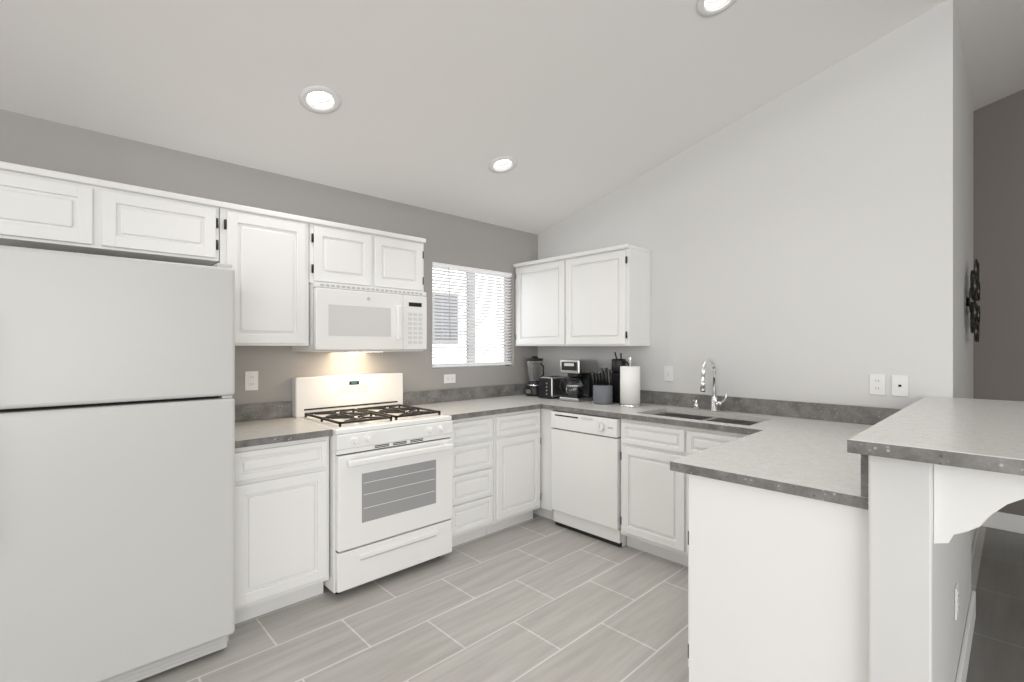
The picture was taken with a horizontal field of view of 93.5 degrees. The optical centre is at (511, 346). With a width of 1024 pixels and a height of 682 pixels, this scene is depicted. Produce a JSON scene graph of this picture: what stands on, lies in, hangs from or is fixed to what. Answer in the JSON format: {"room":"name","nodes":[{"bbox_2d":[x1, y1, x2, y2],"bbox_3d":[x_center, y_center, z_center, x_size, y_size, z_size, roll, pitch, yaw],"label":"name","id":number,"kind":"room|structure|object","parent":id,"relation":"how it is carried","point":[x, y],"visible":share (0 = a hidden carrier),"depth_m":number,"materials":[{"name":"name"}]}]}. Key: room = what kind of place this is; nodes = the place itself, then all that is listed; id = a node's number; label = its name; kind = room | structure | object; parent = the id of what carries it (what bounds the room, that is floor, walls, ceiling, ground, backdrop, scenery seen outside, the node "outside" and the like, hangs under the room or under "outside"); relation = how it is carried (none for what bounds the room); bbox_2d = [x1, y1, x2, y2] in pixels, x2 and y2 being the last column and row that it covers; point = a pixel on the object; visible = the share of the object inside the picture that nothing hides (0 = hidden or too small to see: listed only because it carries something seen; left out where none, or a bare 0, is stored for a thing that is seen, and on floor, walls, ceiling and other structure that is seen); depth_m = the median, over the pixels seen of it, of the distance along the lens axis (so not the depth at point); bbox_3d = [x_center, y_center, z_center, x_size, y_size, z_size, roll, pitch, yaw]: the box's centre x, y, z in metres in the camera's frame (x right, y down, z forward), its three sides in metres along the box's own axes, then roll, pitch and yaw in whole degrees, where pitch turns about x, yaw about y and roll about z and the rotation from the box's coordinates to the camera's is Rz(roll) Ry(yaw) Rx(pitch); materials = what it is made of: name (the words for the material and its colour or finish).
{"room":"kitchen","nodes":[
{"label":"kitchen","id":0,"kind":"room"},
{"bbox_2d":[0,109,537,416],"bbox_3d":[-2.696,0.130,1.921,8.000,2.470,0.150,0,0,-44],"label":"wall","id":1,"kind":"structure","parent":0,"point":[27,140],"depth_m":3.07,"materials":[{"name":"grey paint"}]},
{"bbox_2d":[0,161,220,265],"bbox_3d":[-1.974,-0.600,2.275,0.979,0.309,0.328,0,0,-44],"label":"upper cabinet","id":2,"kind":"object","parent":1,"relation":"attached to","point":[44,209],"visible":0.98,"depth_m":2.19,"materials":[{"name":"white wood"}]},
{"bbox_2d":[245,371,257,390],"bbox_3d":[-1.563,0.205,2.892,0.072,0.115,0.008,0,0,-44],"label":"electrical outlet","id":3,"kind":"object","parent":1,"relation":"attached to","point":[251,380],"visible":1,"depth_m":2.89,"materials":[{"name":"white plastic"}]},
{"bbox_2d":[210,201,310,345],"bbox_3d":[-1.455,-0.380,2.772,0.466,0.749,0.328,0,0,-44],"label":"upper cabinet","id":4,"kind":"object","parent":1,"relation":"attached to","point":[264,253],"visible":0.73,"depth_m":2.66,"materials":[{"name":"white wood"}]},
{"bbox_2d":[235,401,290,421],"bbox_3d":[-1.575,0.393,2.871,0.494,0.100,0.020,0,0,-44],"label":"backsplash","id":5,"kind":"structure","parent":1,"relation":"attached to","point":[270,410],"depth_m":2.92,"materials":[{"name":"stone"}]},
{"bbox_2d":[309,218,425,291],"bbox_3d":[-1.001,-0.566,3.206,0.799,0.377,0.328,0,0,-44],"label":"upper cabinet","id":6,"kind":"object","parent":1,"relation":"attached to","point":[343,254],"visible":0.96,"depth_m":3.06,"materials":[{"name":"white wood"}]},
{"bbox_2d":[292,282,426,351],"bbox_3d":[-0.977,-0.169,3.161,0.758,0.408,0.424,0,0,-44],"label":"over-the-range microwave","id":7,"kind":"object","parent":6,"relation":"attached to","point":[347,318],"visible":1,"depth_m":2.98,"materials":[{"name":"white"}]},
{"bbox_2d":[444,374,455,382],"bbox_3d":[-0.504,0.260,3.904,0.115,0.072,0.008,0,0,-44],"label":"electrical outlet","id":8,"kind":"object","parent":1,"relation":"attached to","point":[449,378],"visible":1,"depth_m":3.91,"materials":[{"name":"white plastic"}]},
{"bbox_2d":[403,383,527,405],"bbox_3d":[-0.309,0.393,4.081,1.462,0.100,0.020,0,0,-44],"label":"backsplash","id":9,"kind":"structure","parent":1,"relation":"attached to","point":[457,394],"depth_m":3.97,"materials":[{"name":"stone"}]},
{"bbox_2d":[432,268,507,367],"bbox_3d":[-0.368,-0.250,4.167,0.890,0.850,0.048,0,0,-44],"label":"window","id":10,"kind":"structure","parent":1,"relation":"in","point":[470,323],"depth_m":4.15,"materials":[{"name":"white glass"}]},
{"bbox_2d":[432,262,511,366],"bbox_3d":[-0.326,-0.255,4.123,0.878,0.836,0.041,0,0,-44],"label":"window blind","id":11,"kind":"object","parent":10,"relation":"attached to","point":[442,266],"visible":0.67,"depth_m":4.09,"materials":[{"name":"white plastic"}]},
{"bbox_2d":[0,0,1023,234],"bbox_3d":[0.400,-2.027,-0.052,10.050,1.990,7.320,0,0,-44],"label":"ceiling","id":12,"kind":"structure","parent":0,"point":[571,107],"depth_m":2.51,"materials":[{"name":"white paint"}]},
{"bbox_2d":[299,85,340,113],"bbox_3d":[-0.975,-1.269,2.450,0.202,0.083,0.197,0,0,-44],"label":"recessed light","id":13,"kind":"object","parent":12,"relation":"in","point":[328,99],"visible":0.96,"depth_m":2.48,"materials":[{"name":"white"}]},
{"bbox_2d":[488,156,516,172],"bbox_3d":[-0.064,-1.269,3.321,0.202,0.083,0.197,0,0,-44],"label":"recessed light","id":14,"kind":"object","parent":12,"relation":"in","point":[506,163],"visible":0.94,"depth_m":3.36,"materials":[{"name":"white"}]},
{"bbox_2d":[696,0,736,16],"bbox_3d":[0.965,-1.641,2.244,0.202,0.083,0.197,0,0,-44],"label":"recessed light","id":15,"kind":"object","parent":12,"relation":"in","point":[712,8],"visible":1,"depth_m":2.30,"materials":[{"name":"white plastic"}]},
{"bbox_2d":[137,513,1023,681],"bbox_3d":[0.407,1.415,-0.059,10.050,0.100,7.300,0,0,-44],"label":"floor","id":16,"kind":"structure","parent":0,"point":[537,598],"depth_m":2.38,"materials":[{"name":"tile"}]},
{"bbox_2d":[0,245,234,681],"bbox_3d":[-1.761,0.501,2.112,0.805,1.728,0.805,0,0,-44],"label":"refrigerator","id":17,"kind":"object","parent":16,"relation":"on","point":[117,472],"visible":1,"depth_m":1.84,"materials":[{"name":"white metal"}]},
{"bbox_2d":[235,436,328,623],"bbox_3d":[-1.367,0.922,2.655,0.484,0.885,0.616,0,0,-44],"label":"base cabinet","id":18,"kind":"object","parent":16,"relation":"on","point":[281,524],"visible":0.77,"depth_m":2.43,"materials":[{"name":"white wood"}]},
{"bbox_2d":[235,417,331,447],"bbox_3d":[-1.363,0.462,2.648,0.494,0.035,0.635,0,0,-44],"label":"countertop","id":19,"kind":"structure","parent":18,"relation":"on","point":[277,430],"depth_m":2.55,"materials":[{"name":"stone"}]},
{"bbox_2d":[292,373,453,594],"bbox_3d":[-0.865,0.779,3.045,0.766,1.172,0.742,0,0,-44],"label":"range","id":20,"kind":"object","parent":16,"relation":"on","point":[390,484],"visible":0.94,"depth_m":2.83,"materials":[{"name":"white metal"}]},
{"bbox_2d":[450,415,492,546],"bbox_3d":[-0.481,0.922,3.502,0.407,0.885,0.616,0,0,-44],"label":"base cabinet","id":21,"kind":"object","parent":16,"relation":"on","point":[472,518],"visible":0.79,"depth_m":3.29,"materials":[{"name":"white wood"}]},
{"bbox_2d":[403,398,542,419],"bbox_3d":[-0.305,0.462,3.642,0.862,0.035,0.660,0,0,-44],"label":"countertop","id":22,"kind":"structure","parent":21,"relation":"on","point":[462,409],"depth_m":3.57,"materials":[{"name":"stone"}]},
{"bbox_2d":[486,409,540,534],"bbox_3d":[-0.155,0.922,3.813,0.486,0.885,0.616,0,0,-44],"label":"base cabinet","id":23,"kind":"object","parent":16,"relation":"on","point":[516,468],"visible":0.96,"depth_m":3.58,"materials":[{"name":"white wood"}]},
{"bbox_2d":[533,409,553,519],"bbox_3d":[0.279,0.922,4.160,0.596,0.885,0.714,0,0,-44],"label":"base cabinet","id":24,"kind":"object","parent":16,"relation":"on","point":[545,510],"visible":0.08,"depth_m":3.76,"materials":[{"name":"white wood"}]},
{"bbox_2d":[551,410,626,546],"bbox_3d":[0.708,0.924,3.652,0.627,0.882,0.602,0,0,-44],"label":"dishwasher","id":25,"kind":"object","parent":16,"relation":"on","point":[585,476],"visible":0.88,"depth_m":3.42,"materials":[{"name":"white metal"}]},
{"bbox_2d":[620,419,747,566],"bbox_3d":[1.266,0.922,3.113,0.616,0.885,0.934,0,0,-44],"label":"base cabinet","id":26,"kind":"object","parent":16,"relation":"on","point":[654,517],"visible":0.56,"depth_m":3.04,"materials":[{"name":"white wood"}]},
{"bbox_2d":[688,474,867,681],"bbox_3d":[1.227,0.922,1.986,1.012,0.885,0.575,0,0,-44],"label":"base cabinet","id":27,"kind":"object","parent":16,"relation":"on","point":[777,586],"visible":0.62,"depth_m":1.62,"materials":[{"name":"white wood"}]},
{"bbox_2d":[492,394,872,437],"bbox_3d":[1.012,0.554,3.368,0.635,0.221,2.876,0,0,-44],"label":"countertop","id":28,"kind":"structure","parent":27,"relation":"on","point":[725,421],"depth_m":3.15,"materials":[{"name":"stone"}]},
{"bbox_2d":[526,356,543,395],"bbox_3d":[0.215,0.265,4.351,0.170,0.357,0.196,0,0,-44],"label":"blender","id":29,"kind":"object","parent":28,"relation":"on","point":[534,364],"visible":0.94,"depth_m":4.30,"materials":[{"name":"glass"}]},
{"bbox_2d":[539,376,568,398],"bbox_3d":[0.365,0.351,4.202,0.272,0.184,0.150,0,0,-44],"label":"toaster","id":30,"kind":"object","parent":28,"relation":"on","point":[549,388],"visible":0.9,"depth_m":4.12,"materials":[{"name":"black metal"}]},
{"bbox_2d":[559,359,596,401],"bbox_3d":[0.544,0.276,4.009,0.260,0.335,0.222,0,0,-44],"label":"coffee maker","id":31,"kind":"object","parent":28,"relation":"on","point":[579,386],"visible":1,"depth_m":3.93,"materials":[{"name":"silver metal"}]},
{"bbox_2d":[591,367,612,403],"bbox_3d":[0.709,0.301,3.764,0.152,0.284,0.152,0,0,-44],"label":"knife block","id":32,"kind":"object","parent":28,"relation":"on","point":[602,391],"visible":1,"depth_m":3.73,"materials":[{"name":"grey plastic"}]},
{"bbox_2d":[609,352,628,402],"bbox_3d":[0.869,0.242,3.828,0.112,0.401,0.160,0,0,-44],"label":"knife block","id":33,"kind":"object","parent":28,"relation":"on","point":[616,365],"visible":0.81,"depth_m":3.80,"materials":[{"name":"black plastic"}]},
{"bbox_2d":[619,357,640,406],"bbox_3d":[0.882,0.259,3.597,0.164,0.368,0.164,0,0,-44],"label":"paper towel holder","id":34,"kind":"object","parent":28,"relation":"on","point":[629,385],"visible":1,"depth_m":3.54,"materials":[{"name":"white paper"}]},
{"bbox_2d":[693,400,698,409],"bbox_3d":[1.295,0.407,3.396,0.059,0.071,0.038,0,0,-44],"label":"soap dispenser","id":35,"kind":"object","parent":28,"relation":"on","point":[695,405],"visible":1,"depth_m":3.39,"materials":[{"name":"silver metal"}]},
{"bbox_2d":[700,358,727,410],"bbox_3d":[1.358,0.260,3.238,0.222,0.366,0.121,0,0,-44],"label":"faucet","id":36,"kind":"object","parent":28,"relation":"on","point":[715,402],"visible":1,"depth_m":3.29,"materials":[{"name":"silver metal"}]},
{"bbox_2d":[670,426,867,509],"bbox_3d":[1.179,0.462,1.993,0.995,0.035,0.656,0,0,-44],"label":"countertop","id":37,"kind":"structure","parent":27,"relation":"on","point":[810,458],"depth_m":1.83,"materials":[{"name":"stone"}]},
{"bbox_2d":[538,0,954,408],"bbox_3d":[1.262,-0.239,3.663,0.130,3.208,3.100,0,0,-44],"label":"wall","id":38,"kind":"structure","parent":0,"point":[798,241],"depth_m":2.96,"materials":[{"name":"white paint"}]},
{"bbox_2d":[513,244,650,345],"bbox_3d":[0.547,-0.380,4.076,0.328,0.749,1.212,0,0,-44],"label":"upper cabinet","id":39,"kind":"object","parent":38,"relation":"attached to","point":[600,297],"visible":1,"depth_m":3.81,"materials":[{"name":"white wood"}]},
{"bbox_2d":[664,366,672,381],"bbox_3d":[1.182,0.205,3.641,0.014,0.115,0.072,0,0,-44],"label":"light switch","id":40,"kind":"object","parent":38,"relation":"attached to","point":[668,373],"visible":1,"depth_m":3.64,"materials":[{"name":"white plastic"}]},
{"bbox_2d":[640,390,901,424],"bbox_3d":[1.234,0.373,3.580,0.020,0.140,2.876,0,0,-44],"label":"backsplash","id":41,"kind":"structure","parent":38,"relation":"attached to","point":[784,408],"depth_m":3.07,"materials":[{"name":"stone"}]},
{"bbox_2d":[870,374,884,394],"bbox_3d":[2.065,0.215,2.721,0.008,0.115,0.072,0,0,-44],"label":"electrical outlet","id":42,"kind":"object","parent":38,"relation":"attached to","point":[877,384],"visible":1,"depth_m":2.72,"materials":[{"name":"white plastic"}]},
{"bbox_2d":[892,375,907,396],"bbox_3d":[2.134,0.215,2.650,0.007,0.115,0.072,0,0,-44],"label":"jack","id":43,"kind":"object","parent":38,"relation":"attached to","point":[899,385],"visible":1,"depth_m":2.65,"materials":[{"name":"white plastic"}]},
{"bbox_2d":[868,455,970,681],"bbox_3d":[1.682,0.834,1.920,1.669,1.063,0.140,0,0,-44],"label":"wall","id":44,"kind":"structure","parent":0,"point":[916,574],"depth_m":1.35,"materials":[{"name":"white paint"}]},
{"bbox_2d":[861,454,867,496],"bbox_3d":[1.616,0.373,1.970,1.594,0.140,0.020,0,0,-44],"label":"backsplash","id":45,"kind":"structure","parent":44,"relation":"attached to","point":[864,458],"depth_m":1.42,"materials":[{"name":"stone"}]},
{"bbox_2d":[847,396,1023,475],"bbox_3d":[1.750,0.282,1.796,1.739,0.038,0.486,0,0,-44],"label":"bar","id":46,"kind":"object","parent":44,"relation":"on","point":[981,434],"visible":1,"depth_m":1.43,"materials":[{"name":"stone"}]},
{"bbox_2d":[955,583,958,619],"bbox_3d":[1.651,0.945,1.786,0.072,0.115,0.008,0,0,-44],"label":"electrical outlet","id":47,"kind":"object","parent":44,"relation":"attached to","point":[956,600],"visible":1,"depth_m":1.77,"materials":[{"name":"white plastic"}]},
{"bbox_2d":[955,590,975,681],"bbox_3d":[1.736,1.300,1.863,1.668,0.130,0.015,0,0,-44],"label":"baseboard","id":48,"kind":"structure","parent":44,"relation":"attached to","point":[962,671],"depth_m":2.06,"materials":[{"name":"white wood"}]},
{"bbox_2d":[934,464,1023,542],"bbox_3d":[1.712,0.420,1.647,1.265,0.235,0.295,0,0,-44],"label":"corbel bracket","id":49,"kind":"object","parent":44,"relation":"attached to","point":[966,499],"visible":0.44,"depth_m":1.27,"materials":[{"name":"white wood"}]},
{"bbox_2d":[955,12,972,398],"bbox_3d":[2.968,-0.239,3.239,1.750,3.208,0.130,0,0,-44],"label":"wall","id":50,"kind":"structure","parent":0,"point":[963,230],"depth_m":3.00,"materials":[{"name":"white paint"}]},
{"bbox_2d":[971,529,974,545],"bbox_3d":[2.925,1.300,3.096,1.746,0.130,0.015,0,0,-44],"label":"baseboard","id":51,"kind":"structure","parent":50,"relation":"attached to","point":[972,533],"depth_m":3.37,"materials":[{"name":"white"}]},
{"bbox_2d":[966,259,979,341],"bbox_3d":[3.015,-0.295,3.153,0.531,0.533,0.055,0,0,-44],"label":"art","id":52,"kind":"object","parent":50,"relation":"attached to","point":[972,299],"visible":1,"depth_m":3.05,"materials":[{"name":"grey metal"}]},
{"bbox_2d":[973,89,1023,515],"bbox_3d":[4.952,-0.745,2.334,0.130,4.220,4.180,0,0,-44],"label":"wall","id":53,"kind":"structure","parent":0,"point":[998,220],"depth_m":3.60,"materials":[{"name":"grey paint"}]},
{"bbox_2d":[981,511,1023,533],"bbox_3d":[4.950,1.300,2.230,0.015,0.130,4.028,0,0,-44],"label":"baseboard","id":54,"kind":"structure","parent":53,"relation":"attached to","point":[1006,521],"depth_m":3.57,"materials":[{"name":"white wood"}]}
]}

